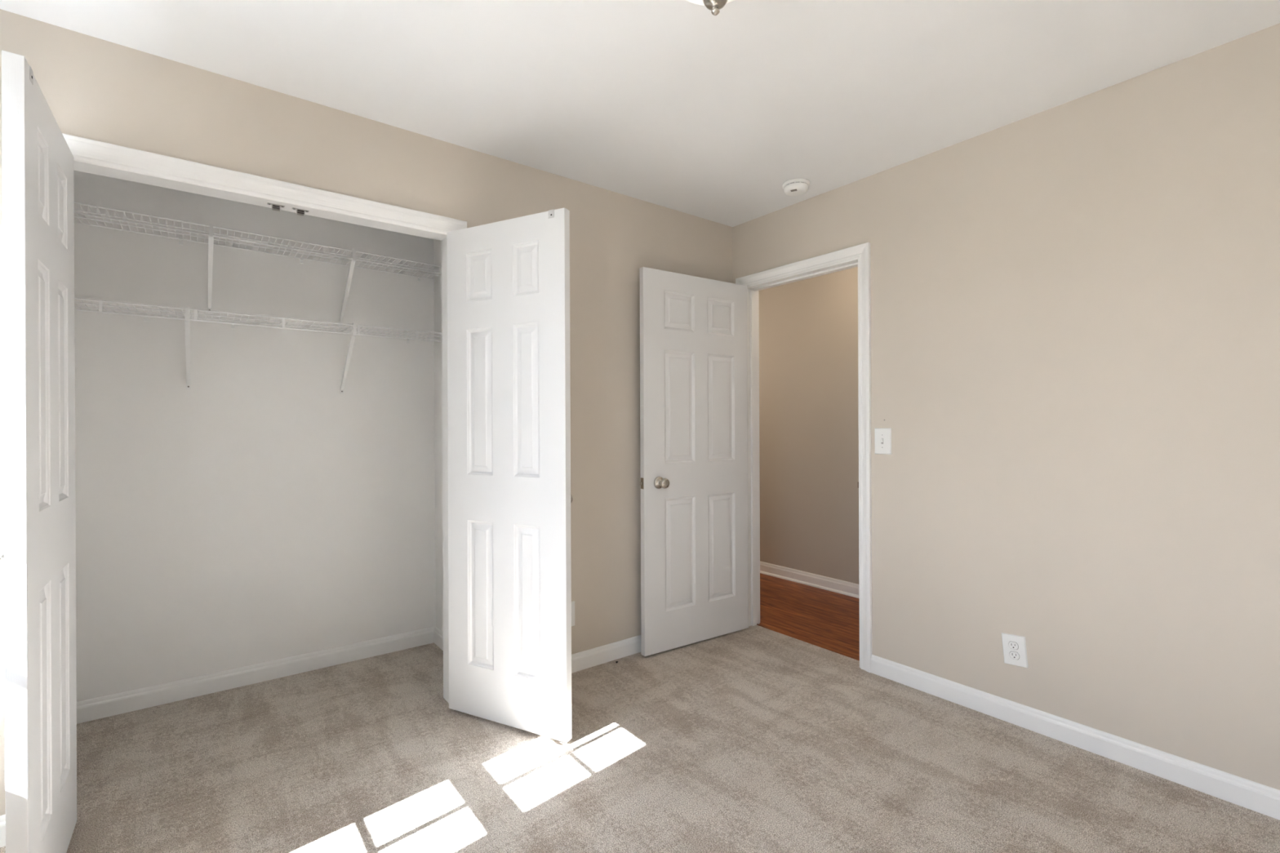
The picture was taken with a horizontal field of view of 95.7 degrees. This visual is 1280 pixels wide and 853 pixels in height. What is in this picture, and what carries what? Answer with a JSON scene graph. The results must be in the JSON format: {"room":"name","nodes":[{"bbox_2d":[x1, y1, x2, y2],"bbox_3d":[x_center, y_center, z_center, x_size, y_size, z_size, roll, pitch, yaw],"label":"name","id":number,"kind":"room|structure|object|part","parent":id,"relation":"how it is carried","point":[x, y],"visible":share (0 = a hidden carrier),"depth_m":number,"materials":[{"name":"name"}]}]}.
{"room":"empty bedroom","nodes":[
{"label":"empty bedroom","id":0,"kind":"room"},
{"bbox_2d":[73,169,435,702],"bbox_3d":[-1.843,0.000,2.855,1.790,2.440,0.163,0,0,-38],"label":"wall","id":1,"kind":"structure","parent":0,"point":[259,511],"depth_m":2.73,"materials":[{"name":"paint"}]},
{"bbox_2d":[76,626,435,724],"bbox_3d":[-1.787,1.177,2.790,1.592,0.086,0.014,0,0,-37],"label":"baseboard","id":2,"kind":"structure","parent":1,"relation":"attached to","point":[102,707],"depth_m":2.72,"materials":[{"name":"white paint"}]},
{"bbox_2d":[74,201,441,326],"bbox_3d":[-1.701,-0.682,2.674,1.564,0.324,0.315,0,0,-37],"label":"wire shelf","id":3,"kind":"object","parent":1,"relation":"attached to","point":[211,235],"visible":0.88,"depth_m":2.58,"materials":[{"name":"white metal"}]},
{"bbox_2d":[74,297,441,394],"bbox_3d":[-1.698,-0.330,2.675,1.564,0.322,0.315,0,0,-37],"label":"wire shelf","id":4,"kind":"object","parent":1,"relation":"attached to","point":[187,318],"visible":0.9,"depth_m":2.56,"materials":[{"name":"white metal"}]},
{"bbox_2d":[0,8,733,815],"bbox_3d":[-0.813,-0.004,2.575,3.420,2.440,0.115,0,0,-38],"label":"wall","id":5,"kind":"structure","parent":0,"point":[94,88],"depth_m":2.52,"materials":[{"name":"beige paint"}]},
{"bbox_2d":[0,49,76,852],"bbox_3d":[-1.580,0.190,1.515,0.077,2.034,0.614,0,0,-37],"label":"door","id":6,"kind":"structure","parent":5,"relation":"in","point":[38,556],"depth_m":1.38,"materials":[{"name":"white paint"}]},
{"bbox_3d":[-1.430,0.289,1.285,0.039,0.041,0.041,0,0,-37],"label":"knob","id":7,"kind":"part","parent":6,"relation":"part of","materials":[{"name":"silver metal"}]},
{"bbox_3d":[-1.417,-0.812,1.332,0.025,0.032,0.028,0,0,-37],"label":"strike plate","id":8,"kind":"part","parent":6,"relation":"part of","materials":[{"name":"metal"}]},
{"bbox_2d":[62,133,466,702],"bbox_3d":[-1.326,0.163,2.182,1.337,2.111,0.155,0,0,-38],"label":"door frame","id":9,"kind":"structure","parent":5,"relation":"attached to","point":[90,156],"depth_m":2.14,"materials":[{"name":"paint"}]},
{"bbox_2d":[266,202,284,211],"bbox_3d":[-1.364,-0.821,2.170,0.055,0.020,0.016,0,0,-38],"label":"roller catch","id":10,"kind":"object","parent":5,"relation":"attached to","point":[274,206],"visible":1,"depth_m":2.17,"materials":[{"name":"metal"}]},
{"bbox_3d":[-1.364,-0.830,2.170,0.055,0.002,0.016,0,0,-38],"label":"mounting plate","id":11,"kind":"part","parent":10,"relation":"part of","materials":[{"name":"metal"}]},
{"bbox_2d":[292,207,309,216],"bbox_3d":[-1.301,-0.821,2.219,0.055,0.020,0.016,0,0,-38],"label":"roller catch","id":12,"kind":"object","parent":5,"relation":"attached to","point":[299,211],"visible":1,"depth_m":2.22,"materials":[{"name":"metal"}]},
{"bbox_3d":[-1.301,-0.830,2.219,0.055,0.002,0.016,0,0,-38],"label":"mounting plate","id":13,"kind":"part","parent":12,"relation":"part of","materials":[{"name":"metal"}]},
{"bbox_2d":[0,635,640,848],"bbox_3d":[-0.721,1.172,2.562,3.300,0.086,0.014,0,0,-38],"label":"baseboard","id":14,"kind":"structure","parent":5,"relation":"attached to","point":[581,660],"depth_m":2.96,"materials":[{"name":"white paint"}]},
{"bbox_2d":[446,207,573,742],"bbox_3d":[-0.540,0.185,2.370,0.614,2.034,0.077,0,0,27],"label":"door","id":15,"kind":"structure","parent":5,"relation":"in","point":[510,498],"depth_m":2.31,"materials":[{"name":"white paint"}]},
{"bbox_3d":[-0.335,-0.817,2.236,0.028,0.032,0.025,0,0,27],"label":"strike plate","id":16,"kind":"part","parent":15,"relation":"part of","materials":[{"name":"metal"}]},
{"bbox_2d":[571,600,574,626],"bbox_3d":[-0.356,0.928,2.847,0.087,0.123,0.010,0,0,-38],"label":"electrical outlet","id":17,"kind":"object","parent":5,"relation":"attached to","point":[573,602],"visible":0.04,"depth_m":2.87,"materials":[{"name":"white plastic"}]},
{"bbox_2d":[433,239,443,632],"bbox_3d":[-0.956,-0.004,3.090,0.098,2.440,0.875,0,0,-38],"label":"wall","id":18,"kind":"structure","parent":0,"point":[437,243],"depth_m":3.23,"materials":[{"name":"paint"}]},
{"bbox_2d":[433,626,443,650],"bbox_3d":[-0.947,1.173,2.994,0.014,0.086,0.709,0,0,-38],"label":"baseboard","id":19,"kind":"structure","parent":18,"relation":"attached to","point":[437,633],"depth_m":3.20,"materials":[{"name":"white paint"}]},
{"bbox_2d":[0,573,1279,852],"bbox_3d":[-0.027,1.272,2.588,4.670,0.120,5.620,0,0,-38],"label":"floor","id":20,"kind":"structure","parent":0,"point":[756,739],"depth_m":2.04,"materials":[{"name":"beige carpet"}]},
{"bbox_2d":[0,0,1279,226],"bbox_3d":[-0.038,-1.278,2.587,4.670,0.100,5.620,0,0,-38],"label":"ceiling","id":21,"kind":"structure","parent":0,"point":[678,105],"depth_m":1.97,"materials":[{"name":"paint"}]},
{"bbox_2d":[686,0,734,15],"bbox_3d":[0.172,-1.082,1.320,0.334,0.292,0.334,0,0,-38],"label":"ceiling light","id":22,"kind":"object","parent":21,"relation":"attached to","point":[714,6],"visible":1,"depth_m":1.32,"materials":[{"name":"silver metal"}]},
{"bbox_3d":[0.171,-1.098,1.320,0.334,0.200,0.334,0,0,-38],"label":"lamp shade","id":23,"kind":"part","parent":22,"relation":"part of","materials":[{"name":"white glass"}]},
{"bbox_2d":[782,177,809,196],"bbox_3d":[0.792,-1.207,2.936,0.136,0.049,0.136,0,0,-38],"label":"smoke detector","id":24,"kind":"object","parent":21,"relation":"attached to","point":[797,186],"visible":1,"depth_m":2.90,"materials":[{"name":"white plastic"}]},
{"bbox_2d":[759,266,858,584],"bbox_3d":[1.569,-0.010,4.215,0.145,2.450,5.000,0,0,-38],"label":"wall","id":25,"kind":"structure","parent":0,"point":[809,406],"depth_m":4.43,"materials":[{"name":"paint"}]},
{"bbox_2d":[760,561,858,598],"bbox_3d":[1.507,1.169,4.164,0.026,0.092,4.800,0,0,-38],"label":"baseboard","id":26,"kind":"structure","parent":25,"relation":"attached to","point":[832,584],"depth_m":4.42,"materials":[{"name":"white paint"}]},
{"bbox_2d":[732,22,1279,790],"bbox_3d":[0.872,-0.012,3.285,0.115,2.440,5.620,0,0,-38],"label":"wall","id":27,"kind":"structure","parent":0,"point":[1075,304],"depth_m":2.15,"materials":[{"name":"beige paint"}]},
{"bbox_2d":[639,266,748,656],"bbox_3d":[0.322,0.182,3.245,0.774,2.033,0.175,0,0,-34],"label":"door","id":28,"kind":"structure","parent":27,"relation":"in","point":[694,330],"depth_m":3.21,"materials":[{"name":"white paint"}]},
{"bbox_3d":[0.011,0.298,3.033,0.002,0.058,0.025,0,0,-34],"label":"latch plate","id":29,"kind":"part","parent":28,"relation":"part of","materials":[{"name":"silver metal"}]},
{"bbox_3d":[0.120,0.297,3.044,0.066,0.066,0.070,0,0,-34],"label":"knob","id":30,"kind":"part","parent":28,"relation":"part of","materials":[{"name":"silver metal"}]},
{"bbox_2d":[735,242,871,672],"bbox_3d":[0.915,0.158,3.231,0.151,2.121,0.879,0,0,-38],"label":"door frame","id":31,"kind":"structure","parent":27,"relation":"attached to","point":[859,255],"depth_m":2.96,"materials":[{"name":"white paint"}]},
{"bbox_2d":[874,427,891,454],"bbox_3d":[1.168,0.071,2.794,0.017,0.127,0.085,0,0,-38],"label":"light switch","id":32,"kind":"object","parent":27,"relation":"attached to","point":[882,436],"visible":1,"depth_m":2.79,"materials":[{"name":"white plastic"}]},
{"bbox_2d":[1001,632,1028,667],"bbox_3d":[1.519,0.909,2.351,0.010,0.130,0.097,0,0,-38],"label":"electrical outlet","id":33,"kind":"object","parent":27,"relation":"attached to","point":[1015,651],"visible":1,"depth_m":2.35,"materials":[{"name":"white plastic"}]},
{"bbox_2d":[1008,641,1018,649],"bbox_3d":[1.516,0.889,2.351,0.001,0.032,0.037,0,0,-38],"label":"receptacle","id":34,"kind":"object","parent":33,"relation":"attached to","point":[1011,645],"depth_m":2.35,"materials":[{"name":"white plastic"}]},
{"bbox_2d":[1009,651,1019,659],"bbox_3d":[1.518,0.928,2.348,0.004,0.030,0.034,0,0,-38],"label":"receptacle","id":35,"kind":"object","parent":33,"relation":"attached to","point":[1013,655],"depth_m":2.35,"materials":[{"name":"white plastic"}]},
{"bbox_2d":[871,654,1279,820],"bbox_3d":[1.802,1.162,1.982,0.014,0.086,2.186,0,0,-38],"label":"baseboard","id":36,"kind":"structure","parent":27,"relation":"attached to","point":[1263,799],"depth_m":2.13,"materials":[{"name":"white paint"}]}
]}

